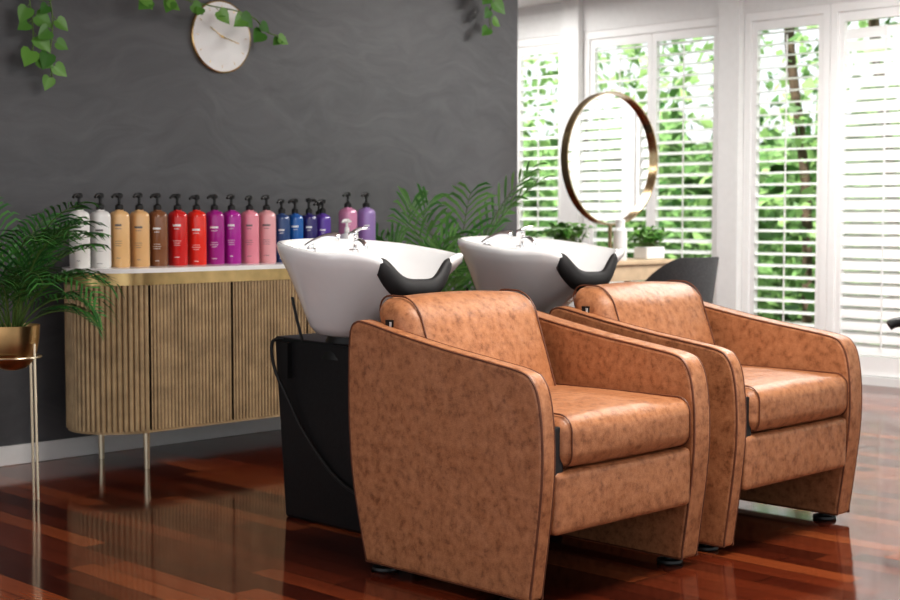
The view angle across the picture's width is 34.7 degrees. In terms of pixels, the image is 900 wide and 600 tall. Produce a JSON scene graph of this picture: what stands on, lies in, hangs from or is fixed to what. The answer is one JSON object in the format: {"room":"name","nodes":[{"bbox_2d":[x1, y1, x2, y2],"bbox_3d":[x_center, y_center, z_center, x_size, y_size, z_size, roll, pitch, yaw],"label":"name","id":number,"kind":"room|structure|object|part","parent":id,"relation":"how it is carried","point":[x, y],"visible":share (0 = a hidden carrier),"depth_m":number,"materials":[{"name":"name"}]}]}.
{"room":"salon","nodes":[
{"label":"salon","id":0,"kind":"room"},
{"bbox_2d":[0,0,517,446],"bbox_3d":[-2.215,-0.566,5.479,7.200,2.524,0.119,-3,5,-45],"label":"wall","id":1,"kind":"structure","parent":0,"point":[373,97],"depth_m":6.69,"materials":[{"name":"grey paint"}]},
{"bbox_2d":[0,416,280,466],"bbox_3d":[-2.167,0.656,5.503,7.200,0.081,0.015,-3,5,-45],"label":"baseboard","id":2,"kind":"structure","parent":1,"relation":"attached to","point":[85,445],"depth_m":6.23,"materials":[{"name":"white paint"}]},
{"bbox_2d":[190,0,250,72],"bbox_3d":[-1.035,-1.192,6.524,0.326,0.326,0.020,-3,5,-45],"label":"wall clock","id":3,"kind":"object","parent":1,"relation":"attached to","point":[221,47],"visible":0.9,"depth_m":6.51,"materials":[{"name":"white metal"}]},
{"bbox_3d":[-0.766,-1.838,6.680,3.230,0.026,0.128,-3,5,-45],"label":"plant shelf","id":4,"kind":"object","parent":1,"relation":"attached to","visible":0},
{"bbox_2d":[17,0,67,90],"bbox_3d":[-1.649,-1.304,5.758,0.287,0.924,0.079,-3,5,-45],"label":"trailing vine","id":5,"kind":"object","parent":4,"relation":"hanging from","point":[44,60],"visible":1,"depth_m":5.81,"materials":[{"name":"green plant"}]},
{"bbox_2d":[138,0,287,44],"bbox_3d":[-1.093,-1.474,6.302,0.987,0.648,0.082,-3,5,-45],"label":"trailing vine","id":6,"kind":"object","parent":4,"relation":"hanging from","point":[242,19],"visible":1,"depth_m":6.42,"materials":[{"name":"green plant"}]},
{"bbox_2d":[482,0,504,35],"bbox_3d":[0.192,-1.635,7.601,0.239,0.480,0.054,-3,5,-45],"label":"trailing vine","id":7,"kind":"object","parent":4,"relation":"hanging from","point":[496,5],"visible":1,"depth_m":7.64,"materials":[{"name":"green plant"}]},
{"bbox_2d":[0,384,899,599],"bbox_3d":[0.090,0.765,4.772,9.350,0.051,10.795,-3,5,-45],"label":"floor","id":8,"kind":"structure","parent":0,"point":[208,519],"depth_m":4.40,"materials":[{"name":"brown wood"}]},
{"bbox_2d":[0,197,123,498],"bbox_3d":[-1.605,0.165,5.064,0.880,1.114,1.032,-3,5,-45],"label":"potted palm","id":9,"kind":"object","parent":8,"relation":"on","point":[19,340],"visible":1,"depth_m":5.10,"materials":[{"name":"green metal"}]},
{"bbox_2d":[62,262,315,468],"bbox_3d":[-0.920,0.243,6.318,1.663,0.809,0.452,-3,5,-45],"label":"sideboard","id":10,"kind":"object","parent":8,"relation":"on","point":[190,347],"visible":0.52,"depth_m":5.82,"materials":[{"name":"beige wood"}]},
{"bbox_2d":[69,193,90,267],"bbox_3d":[-1.471,-0.275,5.711,0.076,0.297,0.072,-3,5,-45],"label":"shampoo bottle","id":11,"kind":"object","parent":10,"relation":"on","point":[78,259],"visible":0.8,"depth_m":5.69,"materials":[{"name":"white plastic"}]},
{"bbox_2d":[90,193,110,267],"bbox_3d":[-1.403,-0.279,5.779,0.075,0.298,0.072,-3,5,-45],"label":"shampoo bottle","id":12,"kind":"object","parent":10,"relation":"on","point":[100,258],"visible":0.93,"depth_m":5.75,"materials":[{"name":"white plastic"}]},
{"bbox_2d":[110,193,129,266],"bbox_3d":[-1.342,-0.283,5.840,0.078,0.299,0.072,-3,5,-45],"label":"shampoo bottle","id":13,"kind":"object","parent":10,"relation":"on","point":[120,219],"visible":0.96,"depth_m":5.81,"materials":[{"name":"beige plastic"}]},
{"bbox_2d":[129,193,149,266],"bbox_3d":[-1.275,-0.288,5.907,0.076,0.301,0.073,-3,5,-45],"label":"shampoo bottle","id":14,"kind":"object","parent":10,"relation":"on","point":[139,218],"visible":0.99,"depth_m":5.88,"materials":[{"name":"beige plastic"}]},
{"bbox_2d":[149,193,167,265],"bbox_3d":[-1.213,-0.291,5.968,0.078,0.300,0.073,-3,5,-45],"label":"shampoo bottle","id":15,"kind":"object","parent":10,"relation":"on","point":[158,218],"visible":1,"depth_m":5.94,"materials":[{"name":"brown plastic"}]},
{"bbox_2d":[168,194,187,265],"bbox_3d":[-1.144,-0.295,6.037,0.078,0.299,0.073,-3,5,-45],"label":"shampoo bottle","id":16,"kind":"object","parent":10,"relation":"on","point":[177,219],"visible":1,"depth_m":6.01,"materials":[{"name":"red plastic"}]},
{"bbox_2d":[187,195,206,264],"bbox_3d":[-1.076,-0.297,6.105,0.078,0.295,0.073,-3,5,-45],"label":"shampoo bottle","id":17,"kind":"object","parent":10,"relation":"on","point":[196,219],"visible":1,"depth_m":6.08,"materials":[{"name":"red plastic"}]},
{"bbox_2d":[206,194,224,263],"bbox_3d":[-1.010,-0.303,6.171,0.078,0.299,0.073,-3,5,-45],"label":"shampoo bottle","id":18,"kind":"object","parent":10,"relation":"on","point":[214,218],"visible":0.98,"depth_m":6.14,"materials":[{"name":"purple plastic"}]},
{"bbox_2d":[223,194,240,263],"bbox_3d":[-0.947,-0.307,6.234,0.076,0.300,0.072,-3,5,-45],"label":"shampoo bottle","id":19,"kind":"object","parent":10,"relation":"on","point":[232,218],"visible":0.98,"depth_m":6.21,"materials":[{"name":"purple plastic"}]},
{"bbox_2d":[241,196,258,262],"bbox_3d":[-0.878,-0.309,6.303,0.075,0.295,0.073,-3,5,-45],"label":"shampoo bottle","id":20,"kind":"object","parent":10,"relation":"on","point":[249,218],"visible":1,"depth_m":6.28,"materials":[{"name":"pink plastic"}]},
{"bbox_2d":[258,195,275,262],"bbox_3d":[-0.812,-0.315,6.369,0.077,0.299,0.073,-3,5,-45],"label":"shampoo bottle","id":21,"kind":"object","parent":10,"relation":"on","point":[267,218],"visible":0.98,"depth_m":6.34,"materials":[{"name":"pink plastic"}]},
{"bbox_2d":[276,199,289,261],"bbox_3d":[-0.754,-0.310,6.428,0.073,0.282,0.067,-3,5,-45],"label":"shampoo bottle","id":22,"kind":"object","parent":10,"relation":"on","point":[282,220],"visible":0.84,"depth_m":6.40,"materials":[{"name":"blue plastic"}]},
{"bbox_2d":[288,199,303,238],"bbox_3d":[-0.700,-0.314,6.481,0.075,0.284,0.067,-3,5,-45],"label":"shampoo bottle","id":23,"kind":"object","parent":10,"relation":"on","point":[296,220],"visible":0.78,"depth_m":6.46,"materials":[{"name":"blue plastic"}]},
{"bbox_2d":[302,198,317,238],"bbox_3d":[-0.637,-0.319,6.543,0.074,0.287,0.067,-3,5,-45],"label":"shampoo bottle","id":24,"kind":"object","parent":10,"relation":"on","point":[309,220],"visible":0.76,"depth_m":6.51,"materials":[{"name":"purple plastic"}]},
{"bbox_2d":[313,202,320,214],"bbox_3d":[-0.616,-0.324,6.733,0.074,0.275,0.065,-3,5,-45],"label":"shampoo bottle","id":25,"kind":"object","parent":10,"relation":"on","point":[315,203],"visible":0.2,"depth_m":6.72,"materials":[{"name":"black plastic"}]},
{"bbox_2d":[316,199,330,236],"bbox_3d":[-0.586,-0.320,6.595,0.074,0.282,0.066,-3,5,-45],"label":"shampoo bottle","id":26,"kind":"object","parent":10,"relation":"on","point":[323,220],"visible":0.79,"depth_m":6.57,"materials":[{"name":"purple plastic"}]},
{"bbox_2d":[339,192,356,236],"bbox_3d":[-0.476,-0.343,6.704,0.079,0.316,0.077,-3,5,-45],"label":"shampoo bottle","id":27,"kind":"object","parent":10,"relation":"on","point":[347,212],"visible":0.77,"depth_m":6.68,"materials":[{"name":"pink plastic"}]},
{"bbox_2d":[357,193,375,240],"bbox_3d":[-0.395,-0.348,6.785,0.079,0.316,0.077,-3,5,-45],"label":"shampoo bottle","id":28,"kind":"object","parent":10,"relation":"on","point":[366,216],"visible":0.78,"depth_m":6.76,"materials":[{"name":"purple plastic"}]},
{"bbox_2d":[270,227,462,532],"bbox_3d":[-0.289,0.253,4.688,0.541,0.982,0.694,-3,5,-45],"label":"basin","id":29,"kind":"object","parent":8,"relation":"on","point":[338,283],"visible":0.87,"depth_m":4.68,"materials":[{"name":"white ceramic"}]},
{"bbox_2d":[304,227,367,251],"bbox_3d":[-0.354,-0.198,4.718,0.239,0.085,0.114,-3,5,-45],"label":"faucet","id":30,"kind":"object","parent":29,"relation":"on","point":[353,236],"depth_m":4.72,"materials":[{"name":"silver metal"}]},
{"bbox_2d":[340,219,349,238],"bbox_3d":[-0.474,-0.272,6.541,0.067,0.194,0.051,-3,5,-45],"label":"faucet","id":31,"kind":"object","parent":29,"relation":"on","point":[344,235],"visible":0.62,"depth_m":6.53,"materials":[{"name":"white paint"}]},
{"bbox_3d":[-0.258,-0.037,4.640,0.541,0.317,0.586,-3,5,-45],"label":"bowl","id":32,"kind":"part","parent":29,"relation":"part of","materials":[{"name":"white ceramic"}]},
{"bbox_2d":[376,160,572,291],"bbox_3d":[0.183,-0.028,6.969,0.805,1.274,1.089,-3,5,-45],"label":"potted palm","id":33,"kind":"object","parent":8,"relation":"on","point":[460,278],"visible":0.3,"depth_m":6.76,"materials":[{"name":"green plant"}]},
{"bbox_2d":[348,289,709,599],"bbox_3d":[0.234,0.379,4.162,0.735,0.792,0.766,-3,5,-45],"label":"chair","id":34,"kind":"object","parent":8,"relation":"on","point":[485,427],"visible":1,"depth_m":3.98,"materials":[{"name":"brown leather"}]},
{"bbox_3d":[-0.012,0.418,3.928,0.053,0.695,0.751,-3,5,-45],"label":"arm panel","id":35,"kind":"part","parent":34,"relation":"part of","materials":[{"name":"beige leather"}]},
{"bbox_2d":[380,291,554,385],"bbox_3d":[0.063,0.166,4.264,0.574,0.379,0.268,-3,5,-45],"label":"cushion","id":36,"kind":"object","parent":34,"relation":"on","point":[501,325],"depth_m":4.21,"materials":[{"name":"brown leather"}]},
{"bbox_2d":[548,385,688,466],"bbox_3d":[0.301,0.348,4.085,0.575,0.170,0.566,-3,5,-45],"label":"seat cushion","id":37,"kind":"object","parent":34,"relation":"on","point":[596,425],"depth_m":3.92,"materials":[{"name":"brown leather"}]},
{"bbox_3d":[0.461,0.390,4.400,0.080,0.695,0.751,-3,5,-45],"label":"arm panel","id":38,"kind":"part","parent":34,"relation":"part of","materials":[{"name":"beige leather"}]},
{"bbox_2d":[457,225,624,313],"bbox_3d":[0.297,0.219,5.273,0.541,0.982,0.694,-3,5,-45],"label":"basin","id":39,"kind":"object","parent":8,"relation":"on","point":[549,271],"visible":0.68,"depth_m":5.07,"materials":[{"name":"white ceramic"}]},
{"bbox_2d":[481,225,535,247],"bbox_3d":[0.232,-0.232,5.303,0.239,0.085,0.114,-3,5,-45],"label":"faucet","id":40,"kind":"object","parent":39,"relation":"on","point":[520,233],"depth_m":5.31,"materials":[{"name":"silver metal"}]},
{"bbox_2d":[568,258,674,305],"bbox_3d":[0.835,0.158,8.143,1.020,0.765,0.374,-3,5,-45],"label":"table","id":41,"kind":"object","parent":8,"relation":"on","point":[632,269],"visible":0.2,"depth_m":8.10,"materials":[{"name":"brown wood"}]},
{"bbox_2d":[543,220,594,243],"bbox_3d":[0.640,-0.324,7.857,0.224,0.230,0.307,2,4,34],"label":"potted plant","id":42,"kind":"object","parent":41,"relation":"on","point":[568,234],"visible":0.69,"depth_m":7.84,"materials":[{"name":"green plant"}]},
{"bbox_2d":[561,91,657,247],"bbox_3d":[0.914,-0.705,8.195,0.756,0.952,0.153,-3,4,-41],"label":"round mirror","id":43,"kind":"object","parent":41,"relation":"on","point":[609,152],"visible":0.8,"depth_m":8.19,"materials":[{"name":"gold metal"}]},
{"bbox_2d":[613,219,626,260],"bbox_3d":[0.950,-0.336,8.036,0.077,0.234,0.077,-3,5,-45],"label":"canister","id":44,"kind":"object","parent":41,"relation":"on","point":[619,233],"visible":0.88,"depth_m":8.01,"materials":[{"name":"paint"}]},
{"bbox_2d":[627,225,671,258],"bbox_3d":[1.164,-0.337,8.346,0.276,0.198,0.220,-3,5,-45],"label":"potted plant","id":45,"kind":"object","parent":41,"relation":"on","point":[646,235],"visible":1,"depth_m":8.29,"materials":[{"name":"green plant"}]},
{"bbox_3d":[1.154,-0.273,8.341,0.170,0.072,0.102,-3,5,-45],"label":"planter","id":46,"kind":"part","parent":45,"relation":"part of","materials":[{"name":"white ceramic"}]},
{"bbox_2d":[645,257,718,303],"bbox_3d":[1.189,0.174,7.538,0.433,0.803,0.421,-3,5,-45],"label":"barrel chair","id":47,"kind":"object","parent":8,"relation":"on","point":[701,272],"visible":0.25,"depth_m":7.34,"materials":[{"name":"grey fabric"}]},
{"bbox_2d":[549,280,861,551],"bbox_3d":[0.849,0.343,4.775,0.735,0.792,0.766,-3,5,-45],"label":"chair","id":48,"kind":"object","parent":8,"relation":"on","point":[785,398],"visible":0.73,"depth_m":4.66,"materials":[{"name":"brown leather"}]},
{"bbox_2d":[574,281,713,343],"bbox_3d":[0.677,0.130,4.877,0.574,0.379,0.268,-3,5,-45],"label":"cushion","id":49,"kind":"object","parent":48,"relation":"on","point":[676,308],"depth_m":4.81,"materials":[{"name":"brown leather"}]},
{"bbox_3d":[0.602,0.382,4.541,0.053,0.695,0.751,-3,5,-45],"label":"arm panel","id":50,"kind":"part","parent":48,"relation":"part of","materials":[{"name":"beige leather"}]},
{"bbox_3d":[1.075,0.354,5.013,0.080,0.695,0.751,-3,5,-45],"label":"arm panel","id":51,"kind":"part","parent":48,"relation":"part of","materials":[{"name":"beige leather"}]},
{"bbox_2d":[741,365,846,431],"bbox_3d":[0.916,0.312,4.699,0.575,0.170,0.566,-3,5,-45],"label":"seat cushion","id":52,"kind":"object","parent":48,"relation":"on","point":[779,398],"depth_m":4.53,"materials":[{"name":"brown leather"}]},
{"bbox_2d":[887,317,899,329],"bbox_3d":[2.255,0.226,6.125,0.648,0.867,0.537,0,3,0],"label":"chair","id":53,"kind":"object","parent":8,"relation":"on","point":[893,323],"visible":1,"depth_m":6.35,"materials":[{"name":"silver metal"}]},
{"bbox_2d":[518,0,566,7],"bbox_3d":[0.135,-1.825,4.664,9.478,0.085,10.795,-3,5,-45],"label":"ceiling","id":54,"kind":"structure","parent":0,"point":[521,3],"depth_m":10.22,"materials":[{"name":"paint"}]},
{"bbox_2d":[518,0,899,387],"bbox_3d":[3.300,-0.706,7.840,0.170,2.524,10.710,-3,5,-45],"label":"wall","id":55,"kind":"structure","parent":0,"point":[570,19],"depth_m":9.28,"materials":[{"name":"white paint"}]},
{"bbox_2d":[519,54,558,238],"bbox_3d":[0.502,-0.859,10.645,0.067,1.852,0.813,-3,5,-45],"label":"louvres","id":56,"kind":"object","parent":55,"relation":"attached to","point":[537,148],"visible":0.25,"depth_m":10.46,"materials":[{"name":"paint"}]},
{"bbox_2d":[517,35,561,238],"bbox_3d":[0.502,-0.784,10.650,0.068,2.248,0.986,-3,5,-45],"label":"frame","id":57,"kind":"object","parent":55,"relation":"attached to","point":[549,44],"visible":0.21,"depth_m":10.48,"materials":[{"name":"paint"}]},
{"bbox_2d":[583,17,718,303],"bbox_3d":[1.376,-0.733,9.777,0.068,2.248,1.164,-3,5,-45],"label":"frame","id":58,"kind":"object","parent":55,"relation":"attached to","point":[653,34],"visible":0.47,"depth_m":9.71,"materials":[{"name":"paint"}]},
{"bbox_2d":[593,38,713,282],"bbox_3d":[1.376,-0.807,9.772,0.067,1.852,0.991,-3,5,-45],"label":"louvres","id":59,"kind":"object","parent":55,"relation":"attached to","point":[683,53],"visible":0.55,"depth_m":9.59,"materials":[{"name":"paint"}]},
{"bbox_2d":[753,27,818,326],"bbox_3d":[2.117,-0.763,9.033,0.069,1.845,0.434,-3,5,-45],"label":"louvres","id":60,"kind":"object","parent":55,"relation":"attached to","point":[785,137],"visible":0.95,"depth_m":9.02,"materials":[{"name":"paint"}]},
{"bbox_2d":[742,4,830,329],"bbox_3d":[2.117,-0.689,9.037,0.068,2.248,0.608,-3,5,-45],"label":"frame","id":61,"kind":"object","parent":55,"relation":"attached to","point":[756,22],"visible":0.65,"depth_m":9.04,"materials":[{"name":"paint"}]},
{"bbox_2d":[826,0,899,377],"bbox_3d":[2.592,-0.661,8.563,0.068,2.248,0.727,-3,5,-45],"label":"frame","id":62,"kind":"object","parent":55,"relation":"attached to","point":[842,13],"visible":0.72,"depth_m":8.74,"materials":[{"name":"paint"}]},
{"bbox_2d":[841,24,899,357],"bbox_3d":[2.586,-0.644,8.558,0.043,1.968,0.553,-3,5,-45],"label":"louvres","id":63,"kind":"object","parent":55,"relation":"attached to","point":[883,301],"visible":0.97,"depth_m":8.62,"materials":[{"name":"paint"}]},
{"label":"outside","id":64,"kind":"structure","parent":0,"visible":0},
{"bbox_2d":[781,320,898,356],"bbox_3d":[5.860,0.253,14.315,12.325,0.051,32.300,-3,5,-45],"label":"ground","id":65,"kind":"structure","parent":64,"point":[798,321],"depth_m":14.36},
{"bbox_2d":[523,17,899,357],"bbox_3d":[1.804,-1.947,13.732,5.068,4.562,23.936,-3,5,-45],"label":"foliage","id":66,"kind":"object","parent":65,"relation":"on","point":[792,60],"visible":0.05,"depth_m":12.84,"materials":[{"name":"green plant"}]}
]}

